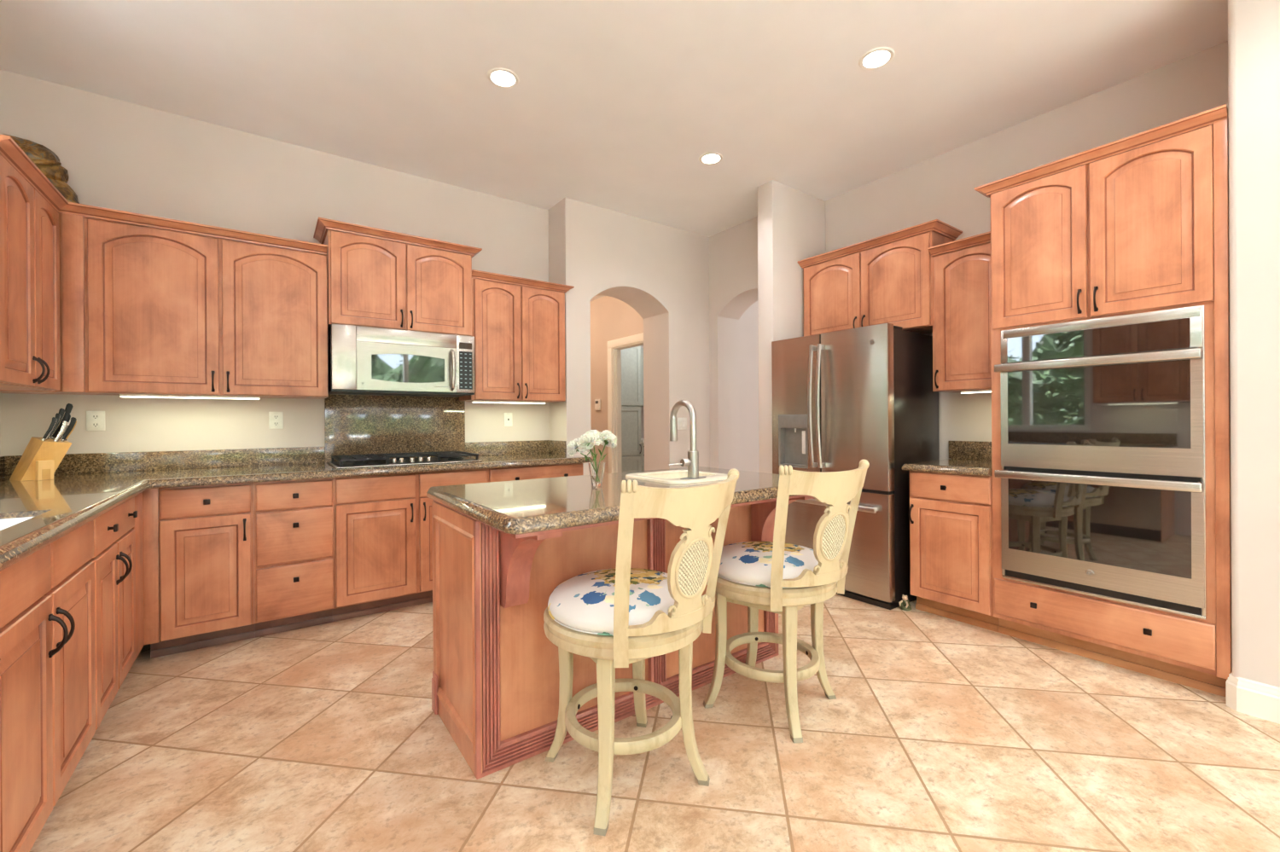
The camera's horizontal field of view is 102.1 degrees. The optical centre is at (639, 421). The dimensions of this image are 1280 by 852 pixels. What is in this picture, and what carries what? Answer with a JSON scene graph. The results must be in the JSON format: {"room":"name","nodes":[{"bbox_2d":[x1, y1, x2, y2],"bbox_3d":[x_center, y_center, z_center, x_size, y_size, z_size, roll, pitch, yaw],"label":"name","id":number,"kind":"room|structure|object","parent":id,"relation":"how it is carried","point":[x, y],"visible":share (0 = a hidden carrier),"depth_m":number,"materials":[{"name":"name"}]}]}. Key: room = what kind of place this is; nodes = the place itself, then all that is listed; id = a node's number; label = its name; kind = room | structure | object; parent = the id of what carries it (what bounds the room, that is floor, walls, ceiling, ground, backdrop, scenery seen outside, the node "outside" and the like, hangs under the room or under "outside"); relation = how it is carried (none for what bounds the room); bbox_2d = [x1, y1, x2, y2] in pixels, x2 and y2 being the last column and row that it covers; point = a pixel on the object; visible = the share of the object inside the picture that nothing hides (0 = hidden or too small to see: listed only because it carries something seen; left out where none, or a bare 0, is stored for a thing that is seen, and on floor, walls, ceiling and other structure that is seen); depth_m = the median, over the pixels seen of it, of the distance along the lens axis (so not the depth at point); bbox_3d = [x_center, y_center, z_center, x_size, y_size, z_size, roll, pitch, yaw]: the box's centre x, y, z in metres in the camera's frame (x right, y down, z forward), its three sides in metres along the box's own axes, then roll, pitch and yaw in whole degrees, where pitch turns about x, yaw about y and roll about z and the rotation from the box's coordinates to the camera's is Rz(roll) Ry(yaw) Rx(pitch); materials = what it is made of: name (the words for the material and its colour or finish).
{"room":"kitchen","nodes":[
{"label":"kitchen","id":0,"kind":"room"},
{"bbox_2d":[0,69,549,455],"bbox_3d":[-2.130,-0.313,3.566,3.233,3.001,0.140,0,0,-36],"label":"wall","id":1,"kind":"structure","parent":0,"point":[115,154],"depth_m":3.17,"materials":[{"name":"beige paint"}]},
{"bbox_2d":[0,455,5,478],"bbox_3d":[-2.382,0.226,1.433,0.018,0.110,3.016,0,0,-36],"label":"backsplash","id":2,"kind":"structure","parent":1,"relation":"attached to","point":[2,458],"depth_m":2.62,"materials":[{"name":"brown stone"}]},
{"bbox_2d":[86,411,104,430],"bbox_3d":[-2.994,-0.003,2.846,0.074,0.110,0.008,0,0,-36],"label":"wall outlet","id":3,"kind":"object","parent":1,"relation":"attached to","point":[95,420],"visible":1,"depth_m":2.84,"materials":[{"name":"white plastic"}]},
{"bbox_2d":[91,413,99,419],"bbox_3d":[-2.993,-0.025,2.844,0.033,0.033,0.002,0,0,-36],"label":"receptacle","id":4,"kind":"object","parent":3,"relation":"attached to","point":[94,416],"depth_m":2.84,"materials":[{"name":"white plastic"}]},
{"bbox_2d":[91,422,99,428],"bbox_3d":[-2.993,0.019,2.844,0.033,0.033,0.002,0,0,-36],"label":"receptacle","id":5,"kind":"object","parent":3,"relation":"attached to","point":[94,425],"depth_m":2.84,"materials":[{"name":"white plastic"}]},
{"bbox_2d":[0,202,328,399],"bbox_3d":[-2.589,-0.613,2.918,1.403,0.932,0.361,0,0,-36],"label":"upper cabinet","id":6,"kind":"object","parent":1,"relation":"attached to","point":[149,305],"visible":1,"depth_m":2.82,"materials":[{"name":"brown wood"}]},
{"bbox_2d":[4,134,79,203],"bbox_3d":[-3.010,-1.216,2.583,0.300,0.365,0.208,0,0,-36],"label":"sculpture","id":7,"kind":"object","parent":6,"relation":"on","point":[45,160],"visible":0.5,"depth_m":2.57,"materials":[{"name":"brown metal"}]},
{"bbox_2d":[119,394,260,399],"bbox_3d":[-2.495,-0.136,2.897,0.595,0.016,0.032,0,0,-36],"label":"light","id":8,"kind":"object","parent":6,"relation":"attached to","point":[120,395],"visible":1,"depth_m":2.87,"materials":[{"name":"white plastic"}]},
{"bbox_2d":[120,396,258,399],"bbox_3d":[-2.495,-0.130,2.896,0.587,0.004,0.030,0,0,-36],"label":"diffuser","id":9,"kind":"object","parent":8,"relation":"attached to","point":[211,398],"depth_m":2.93,"materials":[{"name":"white plastic"}]},
{"bbox_2d":[4,447,325,477],"bbox_3d":[-2.685,0.228,3.062,1.402,0.110,0.020,0,0,-36],"label":"backsplash","id":10,"kind":"structure","parent":1,"relation":"attached to","point":[150,461],"depth_m":3.03,"materials":[{"name":"brown stone"}]},
{"bbox_2d":[268,412,283,429],"bbox_3d":[-2.337,-0.007,3.322,0.074,0.110,0.008,0,0,-36],"label":"wall outlet","id":11,"kind":"object","parent":1,"relation":"attached to","point":[276,419],"visible":1,"depth_m":3.32,"materials":[{"name":"white plastic"}]},
{"bbox_2d":[273,414,279,419],"bbox_3d":[-2.335,-0.029,3.320,0.033,0.033,0.002,0,0,-36],"label":"receptacle","id":12,"kind":"object","parent":11,"relation":"attached to","point":[275,416],"depth_m":3.32,"materials":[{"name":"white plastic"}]},
{"bbox_2d":[273,421,279,426],"bbox_3d":[-2.335,0.015,3.320,0.033,0.033,0.002,0,0,-36],"label":"receptacle","id":13,"kind":"object","parent":11,"relation":"attached to","point":[275,423],"depth_m":3.32,"materials":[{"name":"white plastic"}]},
{"bbox_2d":[324,394,465,463],"bbox_3d":[-1.740,0.046,3.747,0.931,0.462,0.020,0,0,-36],"label":"backsplash","id":14,"kind":"structure","parent":1,"relation":"attached to","point":[354,424],"depth_m":3.71,"materials":[{"name":"brown stone"}]},
{"bbox_2d":[313,216,482,336],"bbox_3d":[-1.651,-0.920,3.574,0.998,0.629,0.402,0,0,-36],"label":"upper cabinet","id":15,"kind":"object","parent":1,"relation":"attached to","point":[379,278],"visible":0.99,"depth_m":3.41,"materials":[{"name":"brown wood"}]},
{"bbox_2d":[327,324,474,396],"bbox_3d":[-1.622,-0.393,3.546,0.882,0.412,0.445,0,0,-36],"label":"microwave","id":16,"kind":"object","parent":15,"relation":"attached to","point":[362,360],"visible":0.99,"depth_m":3.38,"materials":[{"name":"silver metal"}]},
{"bbox_2d":[465,440,549,457],"bbox_3d":[-1.066,0.218,4.234,0.729,0.110,0.020,0,0,-36],"label":"backsplash","id":17,"kind":"structure","parent":1,"relation":"attached to","point":[483,449],"depth_m":4.22,"materials":[{"name":"brown stone"}]},
{"bbox_2d":[504,413,512,426],"bbox_3d":[-1.077,-0.015,4.233,0.072,0.110,0.010,0,0,-36],"label":"wall outlet","id":18,"kind":"object","parent":1,"relation":"attached to","point":[508,416],"visible":1,"depth_m":4.23,"materials":[{"name":"white plastic"}]},
{"bbox_2d":[506,415,510,424],"bbox_3d":[-1.076,-0.015,4.231,0.034,0.068,0.002,0,0,-36],"label":"receptacle","id":19,"kind":"object","parent":18,"relation":"attached to","point":[508,417],"depth_m":4.23,"materials":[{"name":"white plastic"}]},
{"bbox_2d":[458,269,574,402],"bbox_3d":[-0.968,-0.624,4.091,0.818,0.931,0.361,0,0,-36],"label":"upper cabinet","id":20,"kind":"object","parent":1,"relation":"attached to","point":[518,323],"visible":0.99,"depth_m":3.94,"materials":[{"name":"brown wood"}]},
{"bbox_2d":[471,401,545,404],"bbox_3d":[-0.999,-0.146,3.980,0.580,0.016,0.032,0,0,-36],"label":"light","id":21,"kind":"object","parent":20,"relation":"attached to","point":[486,402],"visible":1,"depth_m":3.95,"materials":[{"name":"white plastic"}]},
{"bbox_2d":[486,402,544,404],"bbox_3d":[-0.998,-0.141,3.979,0.572,0.004,0.030,0,0,-36],"label":"diffuser","id":22,"kind":"object","parent":21,"relation":"attached to","point":[486,403],"depth_m":4.00,"materials":[{"name":"white plastic"}]},
{"bbox_2d":[590,295,604,301],"bbox_3d":[-1.493,-1.566,6.493,1.710,0.100,3.940,0,0,-36],"label":"ceiling","id":23,"kind":"structure","parent":0,"point":[595,298],"depth_m":6.34,"materials":[{"name":"white paint"}]},
{"bbox_2d":[0,0,1227,237],"bbox_3d":[1.856,-1.898,1.598,7.500,0.120,8.000,0,0,-36],"label":"ceiling","id":24,"kind":"structure","parent":0,"point":[614,105],"depth_m":2.72,"materials":[{"name":"white paint"}]},
{"bbox_2d":[486,67,519,88],"bbox_3d":[-0.726,-1.819,2.745,0.168,0.006,0.168,0,0,-36],"label":"recessed light","id":25,"kind":"object","parent":24,"relation":"in","point":[503,78],"visible":1,"depth_m":2.74,"materials":[{"name":"white plastic"}]},
{"bbox_2d":[698,152,722,164],"bbox_3d":[0.493,-1.826,3.599,0.168,0.006,0.168,0,0,-36],"label":"recessed light","id":26,"kind":"object","parent":24,"relation":"in","point":[708,158],"visible":1,"depth_m":3.59,"materials":[{"name":"white plastic"}]},
{"bbox_2d":[858,46,895,69],"bbox_3d":[1.195,-1.831,2.615,0.168,0.006,0.168,0,0,-36],"label":"recessed light","id":27,"kind":"object","parent":24,"relation":"in","point":[876,58],"visible":1,"depth_m":2.61,"materials":[{"name":"white plastic"}]},
{"bbox_2d":[590,296,643,473],"bbox_3d":[-0.836,-0.170,6.962,0.110,2.700,3.940,0,0,-36],"label":"wall","id":28,"kind":"structure","parent":0,"point":[612,318],"depth_m":6.33,"materials":[{"name":"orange paint"}]},
{"bbox_2d":[594,399,600,410],"bbox_3d":[-0.524,-0.207,6.411,0.029,0.140,0.110,0,0,-36],"label":"thermostat","id":29,"kind":"object","parent":28,"relation":"attached to","point":[597,402],"visible":1,"depth_m":6.38,"materials":[{"name":"white plastic"}]},
{"bbox_2d":[607,332,643,473],"bbox_3d":[-0.038,0.105,5.846,0.128,2.140,1.018,0,0,-36],"label":"door frame","id":30,"kind":"structure","parent":28,"relation":"in","point":[613,352],"depth_m":6.16,"materials":[{"name":"white paint"}]},
{"bbox_2d":[548,197,709,475],"bbox_3d":[0.050,-0.326,4.924,1.892,3.001,0.402,0,0,-36],"label":"wall","id":31,"kind":"structure","parent":0,"point":[661,271],"depth_m":4.78,"materials":[{"name":"beige paint"}]},
{"bbox_2d":[548,440,566,454],"bbox_3d":[-0.689,0.216,4.320,0.018,0.110,0.284,0,0,-36],"label":"backsplash","id":32,"kind":"structure","parent":31,"relation":"attached to","point":[555,447],"depth_m":4.30,"materials":[{"name":"brown stone"}]},
{"bbox_2d":[677,418,686,430],"bbox_3d":[0.405,0.022,4.925,0.116,0.116,0.010,0,0,-36],"label":"light switch","id":33,"kind":"object","parent":31,"relation":"attached to","point":[682,422],"visible":1,"depth_m":4.92,"materials":[{"name":"white plastic"}]},
{"bbox_2d":[640,345,644,438],"bbox_3d":[-0.172,-0.224,7.962,2.140,2.800,0.100,0,0,-36],"label":"wall","id":34,"kind":"structure","parent":0,"point":[642,346],"depth_m":8.05,"materials":[{"name":"beige paint"}]},
{"bbox_2d":[640,348,643,407],"bbox_3d":[0.188,-0.657,7.943,1.100,0.860,0.345,0,0,-36],"label":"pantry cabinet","id":35,"kind":"object","parent":34,"relation":"attached to","point":[642,349],"visible":0.02,"depth_m":7.63,"materials":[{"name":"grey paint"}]},
{"bbox_2d":[29,593,1279,851],"bbox_3d":[0.703,1.230,3.219,7.500,0.120,12.000,0,0,-36],"label":"floor","id":36,"kind":"structure","parent":0,"point":[939,734],"depth_m":1.78,"materials":[{"name":"tile"}]},
{"bbox_2d":[0,519,95,851],"bbox_3d":[-1.856,0.755,1.262,0.645,0.863,0.883,0,0,-36],"label":"base cabinet","id":37,"kind":"object","parent":36,"relation":"on","point":[48,663],"visible":0.99,"depth_m":1.38,"materials":[{"name":"brown wood"}]},
{"bbox_2d":[1,492,143,730],"bbox_3d":[-2.377,0.758,1.982,0.645,0.863,0.893,0,0,-36],"label":"base cabinet","id":38,"kind":"object","parent":36,"relation":"on","point":[118,558],"visible":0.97,"depth_m":2.04,"materials":[{"name":"brown wood"}]},
{"bbox_2d":[0,394,593,571],"bbox_3d":[-1.129,0.065,2.337,3.110,0.506,3.020,0,0,-36],"label":"countertop","id":39,"kind":"structure","parent":38,"relation":"on","point":[84,487],"depth_m":3.07,"materials":[{"name":"brown stone"}]},
{"bbox_2d":[0,517,33,530],"bbox_3d":[-1.806,0.394,1.240,0.406,0.196,0.712,0,0,-36],"label":"sink","id":40,"kind":"object","parent":39,"relation":"in","point":[4,523],"visible":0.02,"depth_m":1.58,"materials":[{"name":"white ceramic"}]},
{"bbox_2d":[9,436,71,481],"bbox_3d":[-2.959,0.181,2.563,0.185,0.207,0.173,0,0,26],"label":"knife block","id":41,"kind":"object","parent":39,"relation":"on","point":[40,460],"visible":1,"depth_m":2.53,"materials":[{"name":"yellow wood"}]},
{"bbox_2d":[41,417,57,441],"bbox_3d":[-2.928,0.038,2.565,0.009,0.119,0.054,0,0,26],"label":"kitchen knife","id":42,"kind":"object","parent":41,"relation":"in","point":[53,423],"visible":1,"depth_m":2.57,"materials":[{"name":"black plastic"}]},
{"bbox_2d":[45,413,60,440],"bbox_3d":[-2.951,0.027,2.598,0.010,0.136,0.062,0,0,26],"label":"kitchen knife","id":43,"kind":"object","parent":41,"relation":"in","point":[57,416],"visible":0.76,"depth_m":2.61,"materials":[{"name":"black plastic"}]},
{"bbox_2d":[47,408,65,439],"bbox_3d":[-2.974,0.012,2.631,0.012,0.159,0.073,0,0,26],"label":"kitchen knife","id":44,"kind":"object","parent":41,"relation":"in","point":[61,411],"visible":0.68,"depth_m":2.65,"materials":[{"name":"black plastic"}]},
{"bbox_2d":[53,421,68,442],"bbox_3d":[-2.901,0.051,2.593,0.012,0.107,0.053,0,0,26],"label":"kitchen knife","id":45,"kind":"object","parent":41,"relation":"in","point":[65,424],"visible":1,"depth_m":2.59,"materials":[{"name":"silver metal"}]},
{"bbox_2d":[49,403,73,439],"bbox_3d":[-2.978,-0.001,2.663,0.014,0.187,0.086,0,0,26],"label":"kitchen knife","id":46,"kind":"object","parent":41,"relation":"in","point":[69,407],"visible":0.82,"depth_m":2.67,"materials":[{"name":"black plastic"}]},
{"bbox_2d":[53,413,71,440],"bbox_3d":[-2.931,0.030,2.627,0.011,0.139,0.064,0,0,26],"label":"kitchen knife","id":47,"kind":"object","parent":41,"relation":"in","point":[67,418],"visible":0.47,"depth_m":2.64,"materials":[{"name":"black plastic"}]},
{"bbox_2d":[60,417,76,442],"bbox_3d":[-2.910,0.041,2.635,0.012,0.126,0.059,0,0,26],"label":"kitchen knife","id":48,"kind":"object","parent":41,"relation":"in","point":[73,420],"visible":1,"depth_m":2.64,"materials":[{"name":"black plastic"}]},
{"bbox_2d":[64,420,76,441],"bbox_3d":[-2.932,0.045,2.659,0.012,0.113,0.054,0,0,26],"label":"kitchen knife","id":49,"kind":"object","parent":41,"relation":"in","point":[76,421],"visible":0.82,"depth_m":2.66,"materials":[{"name":"black plastic"}]},
{"bbox_2d":[327,451,482,469],"bbox_3d":[-1.567,0.250,3.468,0.860,0.052,0.512,0,0,-36],"label":"cooktop","id":50,"kind":"object","parent":39,"relation":"in","point":[402,459],"visible":1,"depth_m":3.38,"materials":[{"name":"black glass"}]},
{"bbox_2d":[142,482,254,658],"bbox_3d":[-2.409,0.758,2.862,0.444,0.863,0.655,0,0,-36],"label":"base cabinet","id":51,"kind":"object","parent":36,"relation":"on","point":[199,564],"visible":0.93,"depth_m":2.63,"materials":[{"name":"brown wood"}]},
{"bbox_2d":[253,477,334,638],"bbox_3d":[-2.080,0.756,3.105,0.371,0.863,0.647,0,0,-36],"label":"base cabinet","id":52,"kind":"object","parent":36,"relation":"on","point":[293,520],"visible":1,"depth_m":2.87,"materials":[{"name":"brown wood"}]},
{"bbox_2d":[332,469,487,622],"bbox_3d":[-1.563,0.753,3.474,0.900,0.863,0.655,0,0,-36],"label":"base cabinet","id":53,"kind":"object","parent":36,"relation":"on","point":[383,524],"visible":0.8,"depth_m":3.14,"materials":[{"name":"brown wood"}]},
{"bbox_2d":[486,463,583,482],"bbox_3d":[-0.804,0.748,3.832,0.748,0.863,0.345,0,0,-36],"label":"base cabinet","id":54,"kind":"object","parent":36,"relation":"on","point":[575,469],"visible":0.17,"depth_m":3.70,"materials":[{"name":"brown wood"}]},
{"bbox_2d":[431,494,814,779],"bbox_3d":[0.005,0.743,2.235,1.531,0.864,0.876,0,0,-36],"label":"kitchen island","id":55,"kind":"object","parent":36,"relation":"on","point":[496,678],"visible":0.65,"depth_m":1.87,"materials":[{"name":"brown wood"}]},
{"bbox_2d":[426,466,799,535],"bbox_3d":[0.003,0.289,2.235,1.552,0.044,0.932,0,0,-36],"label":"island countertop","id":56,"kind":"structure","parent":55,"relation":"on","point":[537,505],"depth_m":1.87,"materials":[{"name":"brown stone"}]},
{"bbox_2d":[587,461,605,486],"bbox_3d":[-0.178,0.218,2.136,0.068,0.097,0.068,0,0,-36],"label":"vase","id":57,"kind":"object","parent":56,"relation":"on","point":[596,470],"visible":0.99,"depth_m":2.11,"materials":[{"name":"clear glass"}]},
{"bbox_2d":[566,438,592,463],"bbox_3d":[-0.242,0.159,2.127,0.130,0.179,0.082,0,0,25],"label":"carnation","id":58,"kind":"object","parent":57,"relation":"in","point":[572,450],"visible":0.81,"depth_m":2.12,"materials":[{"name":"white plant"}]},
{"bbox_2d":[576,431,602,463],"bbox_3d":[-0.211,0.146,2.126,0.110,0.205,0.109,0,0,-36],"label":"carnation","id":59,"kind":"object","parent":57,"relation":"in","point":[584,442],"visible":0.98,"depth_m":2.10,"materials":[{"name":"white plant"}]},
{"bbox_2d":[585,430,600,463],"bbox_3d":[-0.199,0.142,2.168,0.084,0.213,0.093,0,0,26],"label":"carnation","id":60,"kind":"object","parent":57,"relation":"in","point":[590,431],"visible":0.12,"depth_m":2.15,"materials":[{"name":"white plant"}]},
{"bbox_2d":[598,430,617,463],"bbox_3d":[-0.139,0.142,2.165,0.091,0.211,0.095,0,0,6],"label":"carnation","id":61,"kind":"object","parent":57,"relation":"in","point":[608,439],"visible":0.94,"depth_m":2.15,"materials":[{"name":"white plant"}]},
{"bbox_2d":[625,470,727,483],"bbox_3d":[0.191,0.343,2.451,0.410,0.180,0.420,0,0,-36],"label":"prep sink","id":62,"kind":"object","parent":56,"relation":"in","point":[673,477],"visible":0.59,"depth_m":2.42,"materials":[{"name":"white ceramic"}]},
{"bbox_2d":[668,400,706,479],"bbox_3d":[0.213,0.077,2.319,0.167,0.350,0.190,0,0,6],"label":"faucet","id":63,"kind":"object","parent":56,"relation":"on","point":[692,462],"visible":1,"depth_m":2.28,"materials":[{"name":"silver metal"}]},
{"bbox_2d":[621,345,641,472],"bbox_3d":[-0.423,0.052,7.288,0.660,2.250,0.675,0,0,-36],"label":"door","id":64,"kind":"structure","parent":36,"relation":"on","point":[631,357],"depth_m":7.14,"materials":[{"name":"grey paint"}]},
{"bbox_2d":[543,468,739,837],"bbox_3d":[-0.018,0.665,1.703,0.532,1.019,0.640,0,0,-41],"label":"bar stool","id":65,"kind":"object","parent":36,"relation":"on","point":[621,616],"visible":1,"depth_m":1.53,"materials":[{"name":"beige paint"}]},
{"bbox_2d":[547,568,674,634],"bbox_3d":[-0.055,0.584,1.744,0.504,0.099,0.504,0,0,-41],"label":"seat cushion","id":66,"kind":"object","parent":65,"relation":"on","point":[583,604],"depth_m":1.59,"materials":[{"name":"fabric"}]},
{"bbox_2d":[640,438,644,471],"bbox_3d":[0.294,0.718,7.807,1.100,0.910,0.680,0,0,-36],"label":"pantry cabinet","id":67,"kind":"object","parent":36,"relation":"on","point":[642,439],"visible":0.14,"depth_m":7.25,"materials":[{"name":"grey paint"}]},
{"bbox_2d":[703,459,869,744],"bbox_3d":[0.569,0.662,2.117,0.532,1.019,0.640,0,0,-32],"label":"bar stool","id":68,"kind":"object","parent":36,"relation":"on","point":[778,577],"visible":0.97,"depth_m":1.94,"materials":[{"name":"beige paint"}]},
{"bbox_2d":[717,541,818,586],"bbox_3d":[0.540,0.581,2.163,0.504,0.099,0.504,0,0,-32],"label":"seat cushion","id":69,"kind":"object","parent":68,"relation":"on","point":[745,563],"depth_m":2.01,"materials":[{"name":"fabric"}]},
{"bbox_2d":[771,323,939,610],"bbox_3d":[1.496,0.281,3.700,0.749,1.768,0.897,0,0,-36],"label":"refrigerator","id":70,"kind":"object","parent":36,"relation":"on","point":[842,398],"visible":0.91,"depth_m":3.36,"materials":[{"name":"silver metal"}]},
{"bbox_2d":[898,594,911,610],"bbox_3d":[1.644,1.119,3.204,0.066,0.089,0.066,0,0,-36],"label":"figurine","id":71,"kind":"object","parent":36,"relation":"on","point":[904,605],"visible":1,"depth_m":3.19,"materials":[{"name":"ceramic"}]},
{"bbox_2d":[908,471,999,632],"bbox_3d":[1.998,0.731,3.147,0.640,0.863,0.444,0,0,-36],"label":"base cabinet","id":72,"kind":"object","parent":36,"relation":"on","point":[951,515],"visible":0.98,"depth_m":2.96,"materials":[{"name":"brown wood"}]},
{"bbox_2d":[901,441,992,477],"bbox_3d":[1.993,0.215,3.161,0.632,0.166,0.466,0,0,-36],"label":"countertop","id":73,"kind":"structure","parent":72,"relation":"on","point":[974,458],"depth_m":3.19,"materials":[{"name":"brown stone"}]},
{"bbox_2d":[974,104,1232,697],"bbox_3d":[2.359,-0.059,2.641,0.641,2.438,0.913,0,0,-36],"label":"tall cabinet","id":74,"kind":"object","parent":36,"relation":"on","point":[1138,223],"visible":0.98,"depth_m":2.35,"materials":[{"name":"brown wood"}]},
{"bbox_2d":[994,305,1206,620],"bbox_3d":[2.344,0.172,2.612,0.632,1.316,0.750,0,0,-36],"label":"double wall oven","id":75,"kind":"object","parent":74,"relation":"in","point":[1103,420],"visible":1,"depth_m":2.39,"materials":[{"name":"silver metal"}]},
{"bbox_2d":[708,216,757,470],"bbox_3d":[1.114,-0.333,4.812,0.300,3.001,1.028,0,0,-36],"label":"wall","id":76,"kind":"structure","parent":0,"point":[733,252],"depth_m":5.07,"materials":[{"name":"beige paint"}]},
{"bbox_2d":[738,301,759,472],"bbox_3d":[1.312,-0.234,5.912,2.140,2.800,0.280,0,0,-36],"label":"wall","id":77,"kind":"structure","parent":0,"point":[748,322],"depth_m":5.66,"materials":[{"name":"beige paint"}]},
{"bbox_2d":[757,180,825,473],"bbox_3d":[1.284,-0.334,4.208,0.783,3.001,0.150,0,0,-36],"label":"wall","id":78,"kind":"structure","parent":0,"point":[791,222],"depth_m":4.00,"materials":[{"name":"beige paint"}]},
{"bbox_2d":[825,40,1228,459],"bbox_3d":[2.302,-0.340,3.371,0.120,3.001,2.400,0,0,-36],"label":"wall","id":79,"kind":"structure","parent":0,"point":[941,188],"depth_m":3.34,"materials":[{"name":"beige paint"}]},
{"bbox_2d":[797,219,962,336],"bbox_3d":[1.691,-0.942,3.791,0.366,0.652,1.090,0,0,-36],"label":"upper cabinet","id":80,"kind":"object","parent":79,"relation":"attached to","point":[887,278],"visible":0.82,"depth_m":3.60,"materials":[{"name":"brown wood"}]},
{"bbox_2d":[927,231,991,392],"bbox_3d":[2.105,-0.649,3.221,0.366,0.911,0.428,0,0,-36],"label":"upper cabinet","id":81,"kind":"object","parent":79,"relation":"attached to","point":[962,335],"visible":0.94,"depth_m":3.16,"materials":[{"name":"brown wood"}]},
{"bbox_2d":[960,389,991,393],"bbox_3d":[2.083,-0.181,3.115,0.032,0.016,0.270,0,0,-36],"label":"light","id":82,"kind":"object","parent":81,"relation":"attached to","point":[978,391],"visible":0.62,"depth_m":3.14,"materials":[{"name":"white plastic"}]},
{"bbox_2d":[964,391,991,393],"bbox_3d":[2.082,-0.175,3.114,0.030,0.004,0.262,0,0,-36],"label":"diffuser","id":83,"kind":"object","parent":82,"relation":"attached to","point":[964,392],"depth_m":3.15,"materials":[{"name":"white plastic"}]},
{"bbox_2d":[948,441,991,460],"bbox_3d":[2.242,0.192,3.339,0.020,0.122,0.462,0,0,-36],"label":"backsplash","id":84,"kind":"structure","parent":79,"relation":"attached to","point":[979,450],"depth_m":3.41,"materials":[{"name":"brown stone"}]},
{"bbox_2d":[1227,0,1279,687],"bbox_3d":[2.944,-0.344,1.945,0.745,3.001,0.897,0,0,-36],"label":"wall","id":85,"kind":"structure","parent":0,"point":[1253,26],"depth_m":2.03,"materials":[{"name":"beige paint"}]},
{"bbox_2d":[1225,671,1279,724],"bbox_3d":[2.699,1.090,1.771,0.161,0.135,0.914,0,0,-36],"label":"baseboard","id":86,"kind":"structure","parent":85,"relation":"attached to","point":[1242,695],"depth_m":2.03,"materials":[{"name":"white paint"}]},
{"bbox_3d":[-1.085,-0.319,-0.500,0.140,3.001,7.940,0,0,-36],"label":"wall","id":87,"kind":"structure","parent":0,"visible":0},
{"bbox_2d":[0,134,68,391],"bbox_3d":[-2.737,-0.614,2.182,0.311,0.930,0.770,0,0,-36],"label":"upper cabinet","id":88,"kind":"object","parent":87,"relation":"attached to","point":[30,204],"visible":1,"depth_m":2.21,"materials":[{"name":"brown wood"}]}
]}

